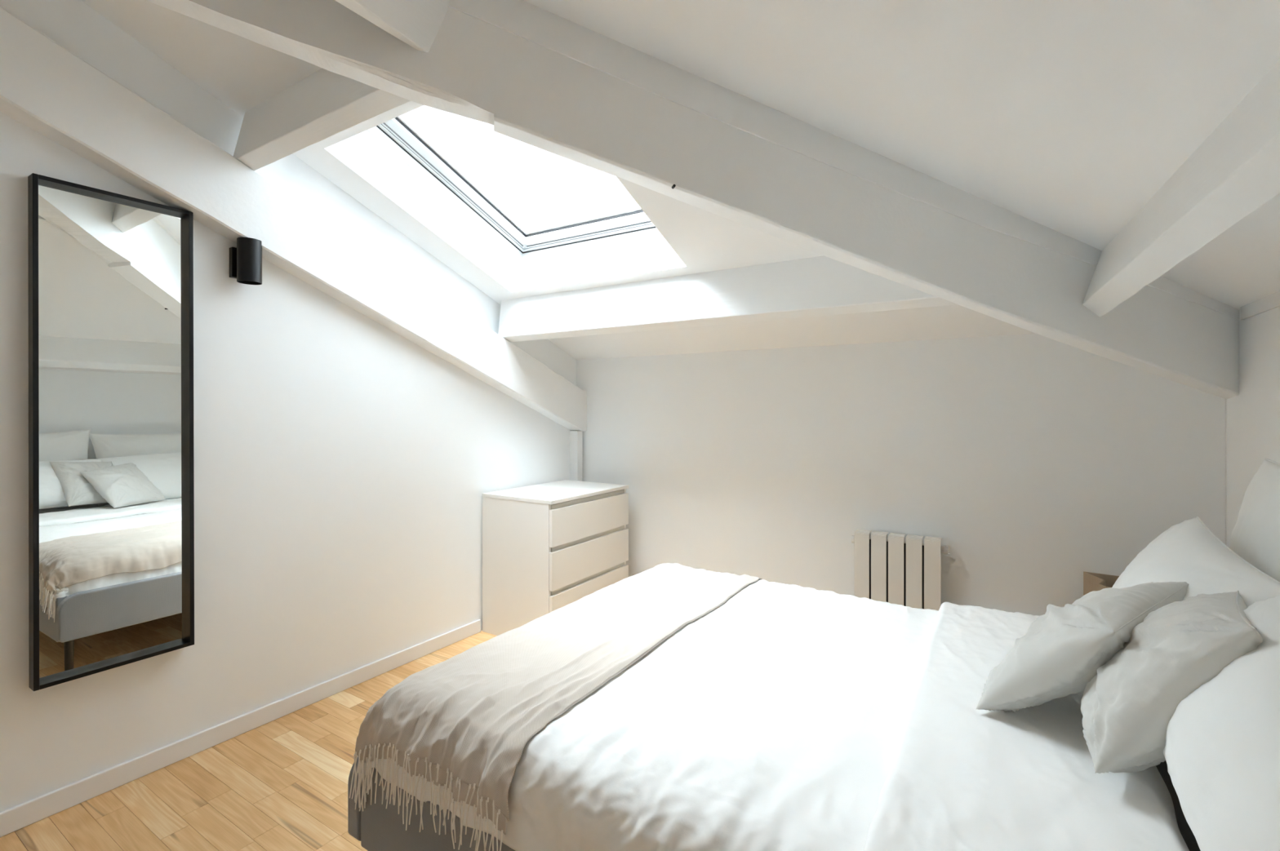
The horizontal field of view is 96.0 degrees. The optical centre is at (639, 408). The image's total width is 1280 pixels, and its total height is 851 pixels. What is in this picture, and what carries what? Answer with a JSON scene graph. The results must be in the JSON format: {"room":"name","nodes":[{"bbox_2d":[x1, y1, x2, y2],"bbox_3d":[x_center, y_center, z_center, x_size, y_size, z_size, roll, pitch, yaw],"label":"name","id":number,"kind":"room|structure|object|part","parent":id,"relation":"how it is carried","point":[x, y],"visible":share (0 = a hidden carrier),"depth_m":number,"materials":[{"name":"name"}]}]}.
{"room":"bedroom","nodes":[
{"label":"bedroom","id":0,"kind":"room"},
{"bbox_2d":[0,631,497,850],"bbox_3d":[-0.263,1.280,1.216,3.227,0.060,4.480,0,0,32],"label":"floor","id":1,"kind":"structure","parent":0,"point":[280,784],"depth_m":1.85,"materials":[{"name":"brown wood"}]},
{"bbox_2d":[482,480,628,635],"bbox_3d":[-0.477,0.863,3.406,0.508,0.775,0.728,0,0,32],"label":"dresser","id":2,"kind":"object","parent":1,"relation":"on","point":[547,548],"visible":0.79,"depth_m":3.15,"materials":[{"name":"white wood"}]},
{"bbox_3d":[-0.673,0.872,3.113,0.487,0.756,0.018,0,0,32],"label":"panel","id":3,"kind":"part","parent":2,"relation":"part of","materials":[{"name":"white wood"}]},
{"bbox_3d":[-0.477,0.484,3.406,0.508,0.019,0.728,0,0,32],"label":"panel","id":4,"kind":"part","parent":2,"relation":"part of","materials":[{"name":"white wood"}]},
{"bbox_3d":[-0.270,1.077,3.276,0.019,0.216,0.718,0,0,32],"label":"drawer","id":5,"kind":"part","parent":2,"relation":"part of","materials":[{"name":"white wood"}]},
{"bbox_3d":[-0.270,0.843,3.276,0.019,0.197,0.718,0,0,32],"label":"drawer","id":6,"kind":"part","parent":2,"relation":"part of","materials":[{"name":"white wood"}]},
{"bbox_3d":[-0.270,0.620,3.276,0.019,0.193,0.718,0,0,32],"label":"drawer","id":7,"kind":"part","parent":2,"relation":"part of","materials":[{"name":"white wood"}]},
{"bbox_2d":[569,431,582,481],"bbox_3d":[-0.434,0.700,3.912,0.070,1.100,0.057,0,0,32],"label":"post","id":8,"kind":"object","parent":1,"relation":"on","point":[575,437],"visible":0.39,"depth_m":3.89,"materials":[{"name":"white paint"}]},
{"bbox_2d":[347,757,1199,850],"bbox_3d":[0.537,0.998,1.444,2.055,0.505,1.410,0,0,32],"label":"bed","id":9,"kind":"object","parent":1,"relation":"on","point":[378,828],"visible":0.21,"depth_m":1.27,"materials":[{"name":"grey fabric"}]},
{"bbox_3d":[-0.314,0.934,1.978,0.045,0.205,1.410,0,0,32],"label":"footboard","id":10,"kind":"part","parent":9,"relation":"part of","materials":[{"name":"grey fabric"}]},
{"bbox_3d":[0.175,0.943,0.868,1.961,0.201,0.040,0,0,32],"label":"rail","id":11,"kind":"part","parent":9,"relation":"part of","materials":[{"name":"grey fabric"}]},
{"bbox_2d":[363,579,1189,850],"bbox_3d":[0.362,0.761,1.559,1.558,0.294,1.507,0,0,32],"label":"duvet","id":12,"kind":"object","parent":9,"relation":"on","point":[781,717],"visible":0.59,"depth_m":1.10,"materials":[{"name":"white fabric"}]},
{"bbox_2d":[349,563,761,850],"bbox_3d":[-0.091,0.794,1.831,0.532,0.312,1.487,0,0,32],"label":"throw blanket","id":13,"kind":"object","parent":12,"relation":"on","point":[464,723],"visible":0.98,"depth_m":1.34,"materials":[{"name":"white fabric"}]},
{"bbox_2d":[975,582,1188,712],"bbox_3d":[0.887,0.478,1.166,0.367,0.273,0.257,0,0,-31],"label":"cushion","id":14,"kind":"object","parent":12,"relation":"on","point":[1064,649],"visible":0.77,"depth_m":1.08,"materials":[{"name":"white fabric"}]},
{"bbox_2d":[1080,591,1262,773],"bbox_3d":[0.897,0.452,0.982,0.235,0.296,0.333,0,0,41],"label":"cushion","id":15,"kind":"object","parent":12,"relation":"on","point":[1127,708],"visible":0.71,"depth_m":0.91,"materials":[{"name":"white fabric"}]},
{"bbox_2d":[1111,516,1279,607],"bbox_3d":[1.187,0.457,1.295,0.269,0.350,0.672,0,0,32],"label":"pillow","id":16,"kind":"object","parent":12,"relation":"on","point":[1188,552],"visible":0.34,"depth_m":1.20,"materials":[{"name":"white fabric"}]},
{"bbox_3d":[0.546,0.851,1.439,1.935,0.211,1.292,0,0,32],"label":"mattress","id":17,"kind":"part","parent":9,"relation":"part of","materials":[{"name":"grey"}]},
{"bbox_2d":[1163,595,1279,850],"bbox_3d":[0.821,0.457,0.689,0.258,0.320,0.845,0,0,32],"label":"pillow","id":18,"kind":"object","parent":9,"relation":"on","point":[1221,751],"visible":0.74,"depth_m":0.72,"materials":[{"name":"white fabric"}]},
{"bbox_2d":[1230,457,1279,582],"bbox_3d":[1.431,0.395,1.229,0.199,0.525,0.802,0,0,32],"label":"pillow","id":19,"kind":"object","parent":9,"relation":"on","point":[1255,538],"visible":0.4,"depth_m":1.34,"materials":[{"name":"white fabric"}]},
{"bbox_2d":[1083,571,1119,595],"bbox_3d":[1.931,0.970,2.274,0.269,0.560,0.230,0,0,32],"label":"nightstand","id":20,"kind":"object","parent":1,"relation":"on","point":[1092,582],"visible":0.18,"depth_m":2.39,"materials":[{"name":"brown wood"}]},
{"bbox_2d":[0,0,589,812],"bbox_3d":[-1.693,-0.250,2.113,0.150,3.000,4.780,0,0,32],"label":"wall","id":21,"kind":"structure","parent":0,"point":[344,466],"depth_m":2.34,"materials":[{"name":"white paint"}]},
{"bbox_2d":[27,173,194,691],"bbox_3d":[-1.709,0.069,1.888,0.059,1.535,0.401,0,0,32],"label":"wall mirror","id":22,"kind":"object","parent":21,"relation":"attached to","point":[111,462],"visible":1,"depth_m":1.87,"materials":[{"name":"black metal"}]},
{"bbox_3d":[-1.812,0.069,1.724,0.059,1.535,0.012,0,0,32],"label":"frame","id":23,"kind":"part","parent":22,"relation":"part of","materials":[{"name":"black metal"}]},
{"bbox_3d":[-1.714,-0.693,1.891,0.048,0.012,0.376,0,0,32],"label":"frame","id":24,"kind":"part","parent":22,"relation":"part of","materials":[{"name":"black metal"}]},
{"bbox_3d":[-1.704,0.830,1.885,0.048,0.012,0.376,0,0,32],"label":"frame","id":25,"kind":"part","parent":22,"relation":"part of","materials":[{"name":"black metal"}]},
{"bbox_3d":[-1.606,0.069,2.053,0.059,1.535,0.012,0,0,32],"label":"frame","id":26,"kind":"part","parent":22,"relation":"part of","materials":[{"name":"black metal"}]},
{"bbox_2d":[0,619,480,837],"bbox_3d":[-1.855,1.215,1.702,0.013,0.070,3.612,0,0,32],"label":"baseboard","id":27,"kind":"structure","parent":21,"relation":"attached to","point":[20,816],"depth_m":2.10,"materials":[{"name":"white wood"}]},
{"bbox_2d":[229,237,262,284],"bbox_3d":[-1.492,-0.558,2.192,0.107,0.161,0.081,0,0,32],"label":"wall lamp","id":28,"kind":"object","parent":21,"relation":"attached to","point":[246,260],"visible":1,"depth_m":2.16,"materials":[{"name":"black metal"}]},
{"bbox_2d":[81,0,1279,359],"bbox_3d":[-0.201,-1.085,1.230,3.316,1.498,4.569,0,0,32],"label":"ceiling","id":29,"kind":"structure","parent":0,"point":[1067,117],"depth_m":1.45,"materials":[{"name":"white paint"}]},
{"bbox_2d":[0,6,586,431],"bbox_3d":[-1.590,-0.805,2.048,0.094,1.917,4.480,0,0,32],"label":"rafter","id":30,"kind":"object","parent":29,"relation":"attached to","point":[45,87],"visible":1,"depth_m":2.13,"materials":[{"name":"white paint"}]},
{"bbox_2d":[233,68,411,170],"bbox_3d":[-0.935,-1.049,1.855,1.321,0.300,0.120,0,0,32],"label":"purlin","id":31,"kind":"object","parent":29,"relation":"attached to","point":[325,104],"visible":0.52,"depth_m":1.93,"materials":[{"name":"white paint"}]},
{"bbox_2d":[334,0,449,52],"bbox_3d":[-1.011,-0.976,0.415,0.349,0.194,2.330,0,0,32],"label":"purlin","id":32,"kind":"object","parent":29,"relation":"attached to","point":[415,23],"visible":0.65,"depth_m":1.36,"materials":[{"name":"white paint"}]},
{"bbox_2d":[367,112,661,260],"bbox_3d":[-0.471,-1.101,2.551,1.150,0.539,1.129,0,0,32],"label":"window","id":33,"kind":"structure","parent":29,"relation":"attached to","point":[404,136],"depth_m":2.88,"materials":[{"name":"white paint"}]},
{"bbox_2d":[146,0,1239,399],"bbox_3d":[0.087,-0.868,1.634,4.620,1.697,0.104,0,0,-14],"label":"rafter","id":34,"kind":"object","parent":29,"relation":"attached to","point":[544,80],"visible":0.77,"depth_m":1.64,"materials":[{"name":"white paint"}]},
{"bbox_2d":[497,255,956,342],"bbox_3d":[0.316,-0.537,2.656,2.591,0.304,0.120,0,0,32],"label":"purlin","id":35,"kind":"object","parent":29,"relation":"attached to","point":[820,286],"visible":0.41,"depth_m":2.59,"materials":[{"name":"white paint"}]},
{"bbox_2d":[1082,59,1279,317],"bbox_3d":[0.646,-0.464,0.283,0.145,0.306,3.876,0,0,29],"label":"purlin","id":36,"kind":"object","parent":29,"relation":"attached to","point":[1234,171],"visible":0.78,"depth_m":1.04,"materials":[{"name":"white paint"}]},
{"bbox_2d":[576,333,1225,616],"bbox_3d":[1.031,0.250,3.137,3.377,2.000,0.150,0,0,32],"label":"wall","id":37,"kind":"structure","parent":0,"point":[1039,462],"depth_m":2.86,"materials":[{"name":"white paint"}]},
{"bbox_2d":[851,528,950,610],"bbox_3d":[1.275,0.884,2.836,0.443,0.532,0.100,0,0,32],"label":"radiator","id":38,"kind":"object","parent":37,"relation":"attached to","point":[893,571],"visible":0.63,"depth_m":2.79,"materials":[{"name":"white metal"}]},
{"bbox_2d":[1225,399,1226,546],"bbox_3d":[2.292,0.600,2.255,0.004,1.300,0.004,0,0,32],"label":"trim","id":39,"kind":"structure","parent":37,"relation":"attached to","point":[1225,399],"depth_m":2.25,"materials":[{"name":"white"}]},
{"bbox_2d":[1226,306,1279,548],"bbox_3d":[1.128,0.250,0.255,0.150,2.000,4.630,0,0,32],"label":"wall","id":40,"kind":"structure","parent":0,"point":[1253,416],"depth_m":2.02,"materials":[{"name":"white paint"}]},
{"bbox_2d":[1240,290,1279,319],"bbox_3d":[1.046,-0.347,0.277,0.012,0.050,4.280,0,0,32],"label":"trim","id":41,"kind":"structure","parent":40,"relation":"attached to","point":[1272,301],"depth_m":1.93,"materials":[{"name":"white"}]}
]}

